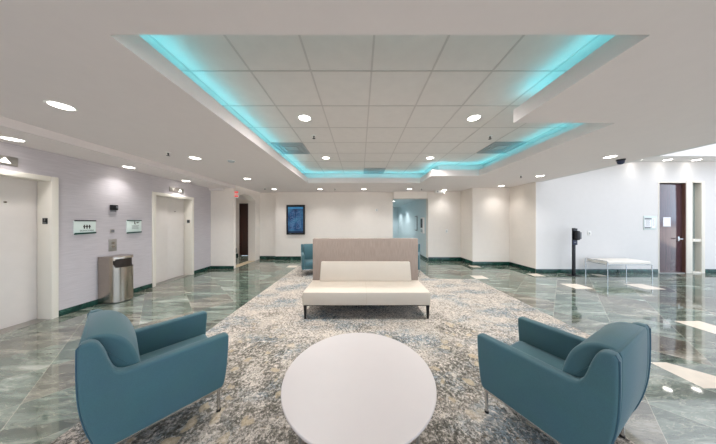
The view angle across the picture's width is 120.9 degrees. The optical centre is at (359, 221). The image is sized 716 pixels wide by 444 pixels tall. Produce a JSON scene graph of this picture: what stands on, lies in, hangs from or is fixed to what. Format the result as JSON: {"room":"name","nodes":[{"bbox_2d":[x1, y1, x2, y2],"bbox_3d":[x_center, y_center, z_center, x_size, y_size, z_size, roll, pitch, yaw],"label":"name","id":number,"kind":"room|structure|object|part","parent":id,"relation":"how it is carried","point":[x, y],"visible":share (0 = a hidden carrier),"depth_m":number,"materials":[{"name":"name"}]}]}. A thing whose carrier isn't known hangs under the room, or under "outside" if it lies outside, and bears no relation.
{"room":"elevator lobby","nodes":[
{"label":"elevator lobby","id":0,"kind":"room"},
{"bbox_2d":[0,141,210,309],"bbox_3d":[-4.930,0.110,1.650,0.300,2.780,9.700,0,0,0],"label":"wall","id":1,"kind":"structure","parent":0,"point":[87,189],"depth_m":3.71,"materials":[{"name":"white paint"}]},
{"bbox_2d":[0,155,17,166],"bbox_3d":[-4.768,-0.830,2.630,0.024,0.120,0.400,0,0,0],"label":"lantern","id":2,"kind":"object","parent":1,"relation":"attached to","point":[5,160],"visible":1,"depth_m":2.75,"materials":[{"name":"metal"}]},
{"bbox_2d":[0,169,58,334],"bbox_3d":[-4.893,0.405,2.627,0.275,2.210,1.155,0,0,0],"label":"door","id":3,"kind":"structure","parent":1,"relation":"in","point":[29,203],"depth_m":3.04,"materials":[{"name":"paint"}]},
{"bbox_3d":[-5.003,0.426,2.906,0.034,2.132,0.558,0,0,0],"label":"panel","id":4,"kind":"part","parent":3,"relation":"part of","materials":[{"name":"paint"}]},
{"bbox_3d":[-4.905,1.502,2.627,0.250,0.016,1.005,0,0,0],"label":"sill","id":5,"kind":"part","parent":3,"relation":"part of","materials":[{"name":"stone"}]},
{"bbox_3d":[-4.853,-0.015,3.127,0.075,0.090,0.006,0,0,0],"label":"floor plate","id":6,"kind":"part","parent":3,"relation":"part of","materials":[{"name":"black plastic"}]},
{"bbox_2d":[73,220,95,234],"bbox_3d":[-4.768,0.090,3.525,0.024,0.243,0.280,0,0,0],"label":"wall sign","id":7,"kind":"object","parent":1,"relation":"attached to","point":[79,226],"visible":1,"depth_m":3.51,"materials":[{"name":"white plastic"}]},
{"bbox_3d":[-4.768,0.195,3.527,0.024,0.034,0.275,0,0,0],"label":"rail","id":8,"kind":"part","parent":7,"relation":"part of","materials":[{"name":"silver metal"}]},
{"bbox_2d":[109,239,116,250],"bbox_3d":[-4.771,0.445,3.920,0.018,0.230,0.124,0,0,0],"label":"panel","id":9,"kind":"object","parent":1,"relation":"attached to","point":[112,242],"visible":1,"depth_m":3.92,"materials":[{"name":"metal"}]},
{"bbox_2d":[110,205,117,211],"bbox_3d":[-4.758,-0.265,3.930,0.043,0.130,0.110,0,0,0],"label":"camera","id":10,"kind":"object","parent":1,"relation":"attached to","point":[113,208],"visible":1,"depth_m":3.92,"materials":[{"name":"black plastic"}]},
{"bbox_2d":[126,220,141,233],"bbox_3d":[-4.768,0.098,4.290,0.024,0.278,0.280,0,0,0],"label":"wall sign","id":11,"kind":"object","parent":1,"relation":"attached to","point":[132,226],"visible":1,"depth_m":4.27,"materials":[{"name":"white plastic"}]},
{"bbox_2d":[59,266,233,316],"bbox_3d":[-4.409,1.452,1.650,0.742,0.095,9.700,0,0,0],"label":"baseboard","id":12,"kind":"structure","parent":1,"relation":"attached to","point":[94,302],"depth_m":3.67,"materials":[{"name":"green stone"}]},
{"bbox_2d":[152,192,193,286],"bbox_3d":[-4.893,0.405,5.239,0.275,2.210,1.155,0,0,0],"label":"door","id":13,"kind":"structure","parent":1,"relation":"in","point":[172,215],"depth_m":5.37,"materials":[{"name":"paint"}]},
{"bbox_3d":[-4.994,0.426,4.961,0.052,2.132,0.558,0,0,0],"label":"panel","id":14,"kind":"part","parent":13,"relation":"part of","materials":[{"name":"paint"}]},
{"bbox_3d":[-4.905,1.502,5.239,0.250,0.016,1.005,0,0,0],"label":"sill","id":15,"kind":"part","parent":13,"relation":"part of","materials":[{"name":"stone"}]},
{"bbox_3d":[-5.003,0.426,5.518,0.034,2.132,0.558,0,0,0],"label":"panel","id":16,"kind":"part","parent":13,"relation":"part of","materials":[{"name":"paint"}]},
{"bbox_2d":[169,187,183,193],"bbox_3d":[-4.768,-0.830,5.290,0.024,0.120,0.400,0,0,0],"label":"lantern","id":17,"kind":"object","parent":1,"relation":"attached to","point":[172,189],"visible":1,"depth_m":5.27,"materials":[{"name":"metal"}]},
{"bbox_2d":[0,116,234,187],"bbox_3d":[-4.540,-1.288,1.650,1.080,0.425,9.700,0,0,0],"label":"ceiling","id":18,"kind":"structure","parent":0,"point":[38,138],"depth_m":3.19,"materials":[{"name":"paint"}]},
{"bbox_2d":[0,136,26,141],"bbox_3d":[-4.500,-1.073,2.630,0.200,0.012,0.200,0,0,0],"label":"recessed light","id":19,"kind":"object","parent":18,"relation":"in","point":[2,137],"visible":1,"depth_m":2.63,"materials":[{"name":"white plastic"}]},
{"bbox_2d":[211,185,235,267],"bbox_3d":[-4.565,0.110,6.560,1.030,2.780,0.120,0,0,0],"label":"wall pier","id":20,"kind":"object","parent":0,"point":[223,203],"visible":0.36,"depth_m":6.50,"materials":[{"name":"beige paint"}]},
{"bbox_2d":[208,188,245,198],"bbox_3d":[-5.565,-1.060,7.775,2.470,0.120,2.750,0,0,0],"label":"ceiling","id":21,"kind":"structure","parent":0,"point":[209,189],"depth_m":6.45,"materials":[{"name":"paint"}]},
{"bbox_2d":[236,199,247,255],"bbox_3d":[-5.425,0.200,7.725,2.750,2.600,2.850,0,0,0],"label":"wall","id":22,"kind":"structure","parent":0,"point":[238,201],"depth_m":9.00,"materials":[{"name":"beige paint"}]},
{"bbox_2d":[239,203,247,255],"bbox_3d":[-4.870,0.340,9.040,0.950,2.320,0.160,0,0,0],"label":"door","id":23,"kind":"structure","parent":22,"relation":"in","point":[243,207],"depth_m":9.03,"materials":[{"name":"brown wood"}]},
{"bbox_2d":[236,254,274,258],"bbox_3d":[-4.957,1.435,8.666,3.334,0.130,0.372,0,0,17],"label":"baseboard","id":24,"kind":"structure","parent":22,"relation":"attached to","point":[261,257],"depth_m":8.19,"materials":[{"name":"green stone"}]},
{"bbox_2d":[237,186,259,260],"bbox_3d":[-4.190,0.110,7.560,0.280,2.780,1.880,0,0,0],"label":"wall","id":25,"kind":"structure","parent":0,"point":[253,197],"depth_m":7.86,"materials":[{"name":"beige paint"}]},
{"bbox_2d":[260,193,274,255],"bbox_3d":[-3.835,0.110,8.275,0.990,2.780,0.150,0,0,0],"label":"wall","id":26,"kind":"structure","parent":0,"point":[267,200],"depth_m":8.20,"materials":[{"name":"beige paint"}]},
{"bbox_2d":[275,192,392,255],"bbox_3d":[-1.030,0.110,8.200,4.660,2.780,0.300,0,0,0],"label":"wall","id":27,"kind":"structure","parent":0,"point":[327,214],"depth_m":8.05,"materials":[{"name":"beige paint"}]},
{"bbox_2d":[275,256,300,259],"bbox_3d":[-1.030,1.430,8.043,4.660,0.140,0.014,0,0,0],"label":"baseboard","id":28,"kind":"structure","parent":27,"relation":"attached to","point":[276,257],"depth_m":8.04,"materials":[{"name":"green stone"}]},
{"bbox_2d":[286,205,304,234],"bbox_3d":[-2.535,-0.090,8.013,0.720,1.170,0.074,0,0,0],"label":"wall screen","id":29,"kind":"object","parent":27,"relation":"attached to","point":[295,214],"visible":1,"depth_m":7.98,"materials":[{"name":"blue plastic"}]},
{"bbox_2d":[0,0,715,192],"bbox_3d":[0.625,-1.258,2.575,9.250,0.155,11.550,0,0,0],"label":"ceiling","id":30,"kind":"structure","parent":0,"point":[649,90],"depth_m":1.69,"materials":[{"name":"paint"}]},
{"bbox_2d":[43,100,77,110],"bbox_3d":[-3.030,-1.178,2.060,0.200,0.012,0.200,0,0,0],"label":"recessed light","id":31,"kind":"object","parent":30,"relation":"in","point":[60,105],"visible":1,"depth_m":2.04,"materials":[{"name":"white plastic"}]},
{"bbox_2d":[188,156,201,159],"bbox_3d":[-3.040,-1.178,3.740,0.200,0.012,0.200,0,0,0],"label":"recessed light","id":32,"kind":"object","parent":30,"relation":"in","point":[191,157],"visible":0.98,"depth_m":3.73,"materials":[{"name":"white plastic"}]},
{"bbox_2d":[434,190,444,192],"bbox_3d":[2.980,-1.130,7.593,0.360,0.100,0.135,0,0,0],"label":"emergency light","id":33,"kind":"object","parent":30,"relation":"attached to","point":[435,191],"visible":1,"depth_m":7.54,"materials":[{"name":"white plastic"}]},
{"bbox_2d":[602,155,618,158],"bbox_3d":[4.520,-1.178,3.670,0.200,0.012,0.200,0,0,0],"label":"recessed light","id":34,"kind":"object","parent":30,"relation":"in","point":[611,156],"visible":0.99,"depth_m":3.64,"materials":[{"name":"white ceramic"}]},
{"bbox_2d":[616,158,625,164],"bbox_3d":[4.920,-1.139,3.830,0.120,0.107,0.120,0,0,0],"label":"dome camera","id":35,"kind":"object","parent":30,"relation":"attached to","point":[619,161],"visible":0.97,"depth_m":3.80,"materials":[{"name":"black plastic"}]},
{"bbox_2d":[0,255,715,443],"bbox_3d":[3.400,1.560,6.400,21.200,0.120,19.200,0,0,0],"label":"floor","id":36,"kind":"structure","parent":0,"point":[38,405],"depth_m":3.06,"materials":[{"name":"green stone"}]},
{"bbox_2d":[98,254,132,303],"bbox_3d":[-4.594,1.070,3.880,0.340,0.860,0.380,0,0,0],"label":"trash can","id":37,"kind":"object","parent":36,"relation":"on","point":[115,272],"visible":1,"depth_m":3.73,"materials":[{"name":"metal"}]},
{"bbox_2d":[236,261,252,267],"bbox_3d":[-4.190,1.504,7.230,0.280,0.012,1.260,0,0,0],"label":"trim","id":38,"kind":"structure","parent":36,"relation":"in","point":[246,262],"depth_m":7.33,"materials":[{"name":"beige stone"}]},
{"bbox_2d":[50,266,634,443],"bbox_3d":[0.470,1.496,2.850,5.120,0.008,8.100,0,0,0],"label":"carpet","id":39,"kind":"object","parent":36,"relation":"on","point":[266,334],"visible":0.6,"depth_m":2.25,"materials":[{"name":"grey carpet"}]},
{"bbox_2d":[75,309,228,443],"bbox_3d":[-1.558,1.078,1.586,0.700,0.828,0.727,0,0,40],"label":"armchair","id":40,"kind":"object","parent":39,"relation":"on","point":[129,380],"visible":1,"depth_m":1.31,"materials":[{"name":"teal fabric"}]},
{"bbox_2d":[85,310,140,366],"bbox_3d":[-1.703,0.893,1.412,0.544,0.458,0.237,0,0,40],"label":"cushion","id":41,"kind":"object","parent":40,"relation":"on","point":[116,333],"depth_m":1.29,"materials":[{"name":"teal fabric"}]},
{"bbox_3d":[-1.795,0.988,1.789,0.075,0.639,0.721,0,0,40],"label":"arm","id":42,"kind":"part","parent":40,"relation":"part of","materials":[{"name":"teal fabric"}]},
{"bbox_3d":[-1.543,1.316,1.604,0.672,0.022,0.583,0,0,40],"label":"rail","id":43,"kind":"part","parent":40,"relation":"part of","materials":[{"name":"silver metal"}]},
{"bbox_2d":[140,334,207,361],"bbox_3d":[-1.526,1.166,1.624,0.544,0.132,0.595,0,0,40],"label":"seat cushion","id":44,"kind":"object","parent":40,"relation":"on","point":[152,352],"depth_m":1.79,"materials":[{"name":"teal fabric"}]},
{"bbox_3d":[-1.117,1.401,1.605,0.022,0.158,0.022,0,0,40],"label":"leg","id":45,"kind":"part","parent":40,"relation":"part of","materials":[{"name":"silver metal"}]},
{"bbox_2d":[301,244,312,276],"bbox_3d":[-1.351,1.078,5.932,0.700,0.828,0.727,0,0,-18],"label":"armchair","id":46,"kind":"object","parent":39,"relation":"on","point":[306,249],"visible":0.54,"depth_m":5.95,"materials":[{"name":"teal fabric"}]},
{"bbox_3d":[-1.647,0.988,5.833,0.075,0.639,0.721,0,0,-18],"label":"arm","id":47,"kind":"part","parent":46,"relation":"part of","materials":[{"name":"teal fabric"}]},
{"bbox_2d":[304,244,312,258],"bbox_3d":[-1.421,0.893,6.148,0.544,0.458,0.237,0,0,-18],"label":"cushion","id":48,"kind":"object","parent":46,"relation":"on","point":[308,248],"depth_m":6.02,"materials":[{"name":"teal fabric"}]},
{"bbox_2d":[305,259,312,266],"bbox_3d":[-1.335,1.166,5.885,0.544,0.132,0.595,0,0,-18],"label":"seat cushion","id":49,"kind":"object","parent":46,"relation":"on","point":[308,262],"depth_m":5.57,"materials":[{"name":"teal fabric"}]},
{"bbox_2d":[281,333,436,443],"bbox_3d":[-0.008,1.296,1.487,1.066,0.392,1.066,0,0,0],"label":"coffee table","id":50,"kind":"object","parent":39,"relation":"on","point":[349,388],"visible":1,"depth_m":1.30,"materials":[{"name":"laminate"}]},
{"bbox_3d":[0.364,1.309,1.277,0.022,0.366,0.022,0,0,0],"label":"leg","id":51,"kind":"part","parent":50,"relation":"part of","materials":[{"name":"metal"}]},
{"bbox_2d":[303,238,429,318],"bbox_3d":[0.100,0.899,3.485,1.960,1.185,0.771,0,0,0],"label":"sofa","id":52,"kind":"object","parent":39,"relation":"on","point":[346,271],"visible":1,"depth_m":3.69,"materials":[{"name":"beige leather"}]},
{"bbox_3d":[-0.845,1.385,3.135,0.044,0.215,0.044,0,0,0],"label":"leg","id":53,"kind":"part","parent":52,"relation":"part of","materials":[{"name":"black plastic"}]},
{"bbox_3d":[0.100,0.870,3.821,1.960,1.125,0.098,0,0,0],"label":"panel","id":54,"kind":"part","parent":52,"relation":"part of","materials":[{"name":"beige fabric"}]},
{"bbox_2d":[320,261,410,280],"bbox_3d":[0.100,0.902,3.723,1.668,0.350,0.094,0,0,0],"label":"cushion","id":55,"kind":"object","parent":52,"relation":"on","point":[329,270],"depth_m":3.69,"materials":[{"name":"beige leather"}]},
{"bbox_3d":[0.100,1.286,3.450,1.860,0.022,0.620,0,0,0],"label":"under frame","id":56,"kind":"part","parent":52,"relation":"part of","materials":[{"name":"black plastic"}]},
{"bbox_3d":[0.100,1.175,3.435,1.960,0.200,0.670,0,0,0],"label":"seat","id":57,"kind":"part","parent":52,"relation":"part of","materials":[{"name":"beige leather"}]},
{"bbox_3d":[1.045,1.385,3.135,0.044,0.215,0.044,0,0,0],"label":"leg","id":58,"kind":"part","parent":52,"relation":"part of","materials":[{"name":"black plastic"}]},
{"bbox_2d":[418,244,419,276],"bbox_3d":[1.391,1.078,5.952,0.700,0.828,0.727,0,0,18],"label":"armchair","id":59,"kind":"object","parent":39,"relation":"on","point":[418,244],"visible":0.24,"depth_m":5.56,"materials":[{"name":"teal fabric"}]},
{"bbox_2d":[477,317,650,443],"bbox_3d":[1.419,1.078,1.480,0.700,0.828,0.727,0,0,-28],"label":"armchair","id":60,"kind":"object","parent":39,"relation":"on","point":[571,388],"visible":1,"depth_m":1.22,"materials":[{"name":"teal fabric"}]},
{"bbox_3d":[0.993,1.401,1.593,0.022,0.158,0.022,0,0,-28],"label":"leg","id":61,"kind":"part","parent":60,"relation":"part of","materials":[{"name":"silver metal"}]},
{"bbox_3d":[1.409,1.316,1.500,0.672,0.022,0.583,0,0,-28],"label":"rail","id":62,"kind":"part","parent":60,"relation":"part of","materials":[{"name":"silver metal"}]},
{"bbox_2d":[510,341,564,370],"bbox_3d":[1.396,1.166,1.524,0.544,0.132,0.595,0,0,-28],"label":"seat cushion","id":63,"kind":"object","parent":60,"relation":"on","point":[546,355],"depth_m":1.70,"materials":[{"name":"teal fabric"}]},
{"bbox_3d":[1.695,0.988,1.627,0.075,0.639,0.721,0,0,-28],"label":"arm","id":64,"kind":"part","parent":60,"relation":"part of","materials":[{"name":"teal fabric"}]},
{"bbox_2d":[562,322,640,376],"bbox_3d":[1.524,0.893,1.279,0.544,0.458,0.237,0,0,-28],"label":"cushion","id":65,"kind":"object","parent":60,"relation":"on","point":[624,338],"depth_m":1.17,"materials":[{"name":"teal fabric"}]},
{"bbox_3d":[1.822,1.401,1.411,0.022,0.158,0.022,0,0,-28],"label":"leg","id":66,"kind":"part","parent":60,"relation":"part of","materials":[{"name":"silver metal"}]},
{"bbox_2d":[288,265,715,387],"bbox_3d":[2.215,1.504,4.414,9.310,0.011,5.167,0,0,0],"label":"tiles","id":67,"kind":"structure","parent":36,"relation":"attached to","point":[704,380],"depth_m":2.12,"materials":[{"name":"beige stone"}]},
{"bbox_2d":[565,228,581,276],"bbox_3d":[5.980,0.835,5.665,0.280,1.330,0.230,0,0,0],"label":"stand","id":68,"kind":"object","parent":36,"relation":"on","point":[576,235],"visible":1,"depth_m":5.65,"materials":[{"name":"black plastic"}]},
{"bbox_3d":[5.980,0.410,5.655,0.140,0.460,0.020,0,0,0],"label":"plate","id":69,"kind":"part","parent":68,"relation":"part of","materials":[{"name":"black plastic"}]},
{"bbox_2d":[574,231,581,239],"bbox_3d":[6.021,0.370,5.601,0.172,0.260,0.102,0,0,0],"label":"dispenser","id":70,"kind":"object","parent":68,"relation":"on","point":[577,234],"depth_m":5.57,"materials":[{"name":"black plastic"}]},
{"bbox_2d":[585,258,652,278],"bbox_3d":[7.085,1.264,5.590,1.192,0.473,0.541,0,0,0],"label":"bench","id":71,"kind":"object","parent":36,"relation":"on","point":[607,261],"visible":1,"depth_m":5.36,"materials":[{"name":"leather"}]},
{"bbox_3d":[7.085,1.125,5.590,1.188,0.017,0.538,0,0,0],"label":"frame","id":72,"kind":"part","parent":71,"relation":"part of","materials":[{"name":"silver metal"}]},
{"bbox_2d":[139,35,615,173],"bbox_3d":[0.700,-1.548,3.750,5.800,0.050,6.100,0,0,0],"label":"ceiling tiles","id":73,"kind":"structure","parent":0,"point":[196,52],"depth_m":2.30,"materials":[{"name":"white tile"}]},
{"bbox_2d":[271,143,309,153],"bbox_3d":[-1.410,-1.511,4.190,0.608,0.020,0.608,0,0,0],"label":"air diffuser","id":74,"kind":"object","parent":73,"relation":"attached to","point":[284,148],"visible":1,"depth_m":4.16,"materials":[{"name":"metal"}]},
{"bbox_2d":[298,114,311,121],"bbox_3d":[-0.810,-1.521,2.970,0.200,0.012,0.200,0,0,0],"label":"recessed light","id":75,"kind":"object","parent":73,"relation":"attached to","point":[302,117],"visible":1,"depth_m":2.95,"materials":[{"name":"white ceramic"}]},
{"bbox_2d":[148,35,599,173],"bbox_3d":[0.726,-1.526,3.843,6.118,0.014,6.186,0,0,0],"label":"trim","id":76,"kind":"structure","parent":73,"relation":"attached to","point":[225,36],"depth_m":2.52,"materials":[{"name":"white metal"}]},
{"bbox_2d":[364,168,385,173],"bbox_3d":[0.420,-1.511,6.020,0.608,0.020,0.608,0,0,0],"label":"air diffuser","id":77,"kind":"object","parent":73,"relation":"attached to","point":[366,170],"visible":1,"depth_m":5.98,"materials":[{"name":"metal"}]},
{"bbox_2d":[466,114,481,121],"bbox_3d":[1.665,-1.521,2.970,0.200,0.012,0.200,0,0,0],"label":"recessed light","id":78,"kind":"object","parent":73,"relation":"attached to","point":[475,117],"visible":1,"depth_m":2.95,"materials":[{"name":"white plastic"}]},
{"bbox_2d":[477,142,525,153],"bbox_3d":[2.860,-1.511,4.150,0.608,0.020,0.608,0,0,0],"label":"air diffuser","id":79,"kind":"object","parent":73,"relation":"attached to","point":[496,147],"visible":1,"depth_m":4.13,"materials":[{"name":"metal"}]},
{"bbox_2d":[393,199,417,206],"bbox_3d":[1.950,-1.070,11.175,1.700,0.100,6.050,0,0,0],"label":"ceiling","id":80,"kind":"structure","parent":0,"point":[396,202],"depth_m":10.10,"materials":[{"name":"white paint"}]},
{"bbox_2d":[393,199,425,256],"bbox_3d":[1.950,0.200,11.125,1.700,2.600,6.150,0,0,0],"label":"wall","id":81,"kind":"structure","parent":0,"point":[404,215],"depth_m":10.33,"materials":[{"name":"paint"}]},
{"bbox_2d":[415,216,416,230],"bbox_3d":[2.606,0.060,9.450,0.028,0.680,0.400,0,0,0],"label":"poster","id":82,"kind":"object","parent":81,"relation":"attached to","point":[415,216],"visible":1,"depth_m":9.40,"materials":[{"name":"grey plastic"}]},
{"bbox_2d":[420,217,423,233],"bbox_3d":[2.578,0.140,8.400,0.085,0.660,0.320,0,0,0],"label":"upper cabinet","id":83,"kind":"object","parent":81,"relation":"attached to","point":[422,218],"visible":1,"depth_m":8.28,"materials":[{"name":"white ceramic"}]},
{"bbox_2d":[393,191,427,198],"bbox_3d":[1.960,-1.095,8.000,1.320,0.370,0.300,0,0,0],"label":"wall header","id":84,"kind":"structure","parent":0,"point":[396,194],"depth_m":7.85,"materials":[{"name":"beige paint"}]},
{"bbox_2d":[304,123,583,177],"bbox_3d":[0.625,-1.429,2.575,9.250,0.188,11.550,0,0,0],"label":"ceiling","id":85,"kind":"structure","parent":0,"point":[439,167],"depth_m":5.46,"materials":[{"name":"paint"}]},
{"bbox_2d":[426,182,535,268],"bbox_3d":[4.165,0.110,7.362,3.306,2.780,1.116,0,0,36],"label":"wall","id":86,"kind":"structure","parent":0,"point":[482,224],"depth_m":7.00,"materials":[{"name":"beige paint"}]},
{"bbox_2d":[428,257,535,272],"bbox_3d":[4.132,1.425,7.213,3.132,0.150,0.854,0,0,36],"label":"baseboard","id":87,"kind":"structure","parent":86,"relation":"attached to","point":[464,260],"depth_m":6.99,"materials":[{"name":"green stone"}]},
{"bbox_2d":[536,162,715,270],"bbox_3d":[9.582,-1.300,6.100,8.835,5.600,0.300,0,0,0],"label":"wall","id":88,"kind":"structure","parent":0,"point":[611,203],"depth_m":5.95,"materials":[{"name":"white paint"}]},
{"bbox_2d":[536,269,715,272],"bbox_3d":[9.575,1.440,5.943,8.850,0.120,0.014,0,0,0],"label":"baseboard","id":89,"kind":"structure","parent":88,"relation":"attached to","point":[537,270],"depth_m":5.94,"materials":[{"name":"green stone"}]},
{"bbox_2d":[643,216,656,229],"bbox_3d":[8.490,0.025,5.941,0.380,0.410,0.017,0,0,0],"label":"door sign","id":90,"kind":"object","parent":88,"relation":"attached to","point":[649,222],"visible":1,"depth_m":5.94,"materials":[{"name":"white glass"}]},
{"bbox_2d":[658,181,692,272],"bbox_3d":[9.235,0.152,6.043,0.990,2.695,0.214,0,0,0],"label":"door","id":91,"kind":"structure","parent":88,"relation":"in","point":[675,199],"depth_m":6.01,"materials":[{"name":"brown wood"}]},
{"bbox_2d":[693,181,704,272],"bbox_3d":[9.915,0.152,6.040,0.340,2.695,0.220,0,0,0],"label":"window","id":92,"kind":"structure","parent":88,"relation":"in","point":[701,240],"depth_m":5.97,"materials":[{"name":"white glass"}]},
{"bbox_3d":[9.865,0.168,6.060,0.240,2.625,0.020,0,0,0],"label":"pane","id":93,"kind":"part","parent":92,"relation":"part of","materials":[{"name":"clear glass"}]},
{"bbox_2d":[540,142,715,181],"bbox_3d":[5.310,-2.642,1.400,0.120,2.916,9.200,0,0,0],"label":"wall","id":94,"kind":"structure","parent":0,"point":[714,142],"depth_m":3.79,"materials":[{"name":"white paint"}]},
{"bbox_2d":[634,144,715,161],"bbox_3d":[9.675,-2.935,5.700,8.650,2.330,0.500,0,0,0],"label":"ceiling","id":95,"kind":"structure","parent":0,"point":[707,153],"depth_m":5.49,"materials":[{"name":"white paint"}]}
]}

